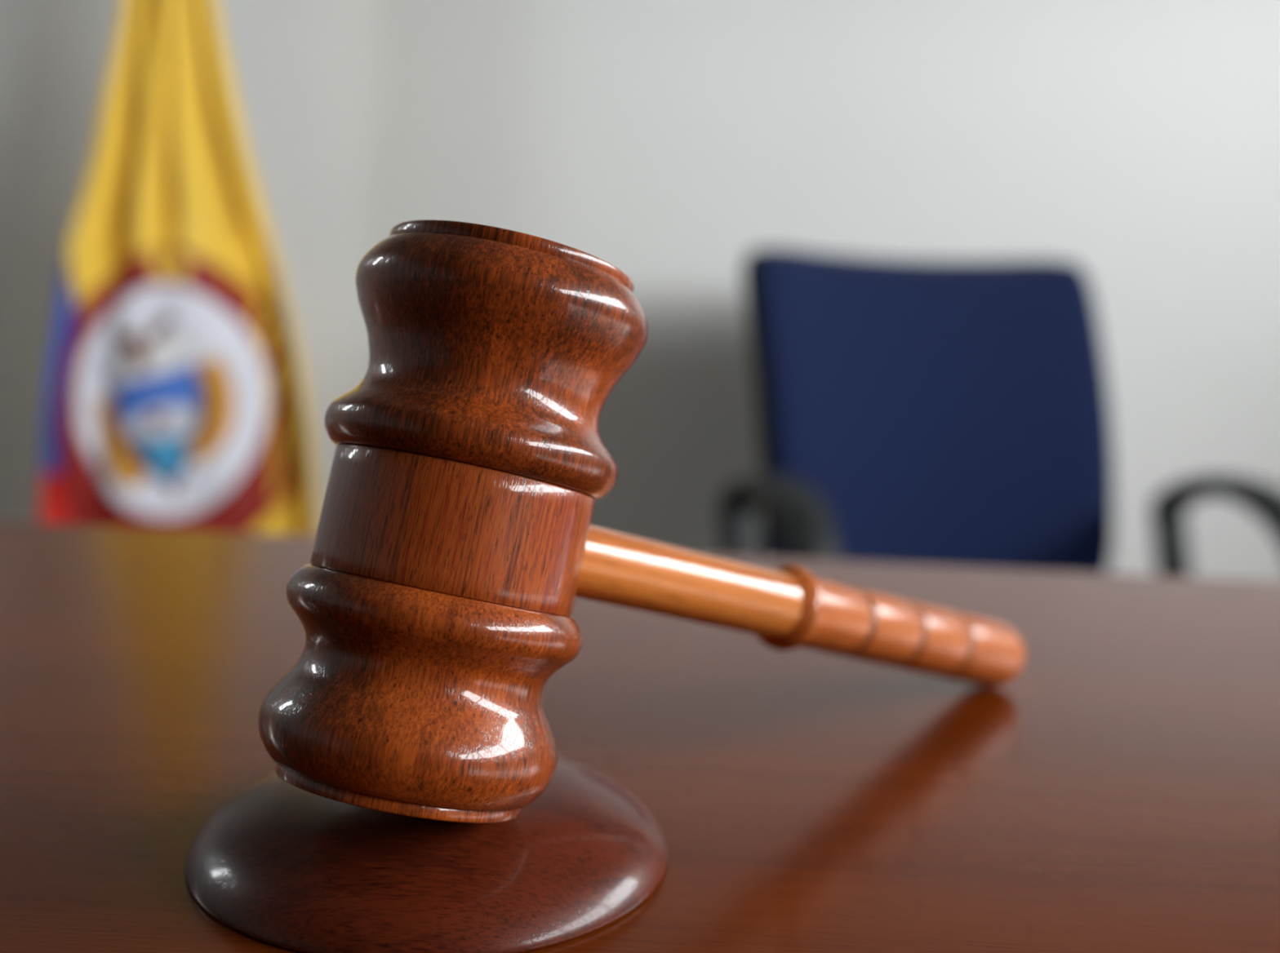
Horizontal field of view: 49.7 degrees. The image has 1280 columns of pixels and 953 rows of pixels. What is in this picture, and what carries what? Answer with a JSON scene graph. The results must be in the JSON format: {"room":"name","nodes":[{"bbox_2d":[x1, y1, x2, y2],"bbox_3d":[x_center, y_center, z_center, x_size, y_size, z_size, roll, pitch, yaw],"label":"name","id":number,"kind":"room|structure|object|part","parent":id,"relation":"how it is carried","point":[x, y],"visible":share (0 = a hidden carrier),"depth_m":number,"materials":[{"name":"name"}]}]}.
{"room":"courtroom","nodes":[
{"label":"courtroom","id":0,"kind":"room"},
{"bbox_2d":[0,0,1279,581],"bbox_3d":[-0.021,-0.805,2.229,3.980,2.700,0.140,2,8,0],"label":"wall","id":1,"kind":"structure","parent":0,"point":[1135,144],"depth_m":2.20,"materials":[{"name":"white paint"}]},
{"bbox_3d":[-0.084,0.931,-0.044,3.980,0.100,5.130,2,8,0],"label":"floor","id":2,"kind":"structure","parent":0,"visible":0},
{"bbox_2d":[39,0,318,536],"bbox_3d":[-0.656,-0.391,2.029,0.367,1.890,0.329,2,8,0],"label":"flag","id":3,"kind":"object","parent":2,"relation":"on","point":[176,398],"visible":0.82,"depth_m":1.97,"materials":[{"name":"fabric"}]},
{"bbox_2d":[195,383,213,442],"bbox_3d":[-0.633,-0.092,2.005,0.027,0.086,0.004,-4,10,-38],"label":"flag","id":4,"kind":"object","parent":3,"relation":"hanging from","point":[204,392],"depth_m":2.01,"materials":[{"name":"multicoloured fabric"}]},
{"bbox_2d":[0,521,1279,952],"bbox_3d":[0.031,0.491,0.058,2.500,0.750,1.217,3,8,3],"label":"meeting table","id":5,"kind":"object","parent":2,"relation":"on","point":[1120,793],"visible":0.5,"depth_m":0.35,"materials":[{"name":"brown wood"}]},
{"bbox_2d":[185,755,667,952],"bbox_3d":[-0.043,0.070,0.284,0.097,0.015,0.097,6,9,27],"label":"block","id":6,"kind":"object","parent":5,"relation":"on","point":[281,864],"visible":0.68,"depth_m":0.25,"materials":[{"name":"brown wood"}]},
{"bbox_2d":[257,219,1025,823],"bbox_3d":[0.020,0.008,0.331,0.058,0.127,0.252,9,10,38],"label":"gavel","id":7,"kind":"object","parent":5,"relation":"on","point":[456,543],"visible":1,"depth_m":0.24,"materials":[{"name":"brown wood"}]},
{"bbox_3d":[0.006,0.023,0.308,0.017,0.017,0.086,7,-7,43],"label":"handle","id":8,"kind":"part","parent":7,"relation":"part of","materials":[{"name":"brown wood"}]},
{"bbox_2d":[718,247,1279,577],"bbox_3d":[0.441,0.178,1.759,0.695,0.918,0.715,0,8,-14],"label":"office chair","id":9,"kind":"object","parent":2,"relation":"on","point":[935,412],"visible":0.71,"depth_m":1.90,"materials":[{"name":"blue fabric"}]},
{"bbox_3d":[0.190,0.131,1.629,0.147,0.265,0.318,0,8,-14],"label":"armrest","id":10,"kind":"part","parent":9,"relation":"part of","materials":[{"name":"black plastic"}]},
{"bbox_3d":[0.399,-0.085,1.933,0.508,0.449,0.235,0,8,-14],"label":"backrest","id":11,"kind":"part","parent":9,"relation":"part of","materials":[{"name":"blue fabric"}]},
{"bbox_3d":[0.723,0.132,1.761,0.147,0.265,0.318,0,8,-14],"label":"armrest","id":12,"kind":"part","parent":9,"relation":"part of","materials":[{"name":"black plastic"}]}
]}

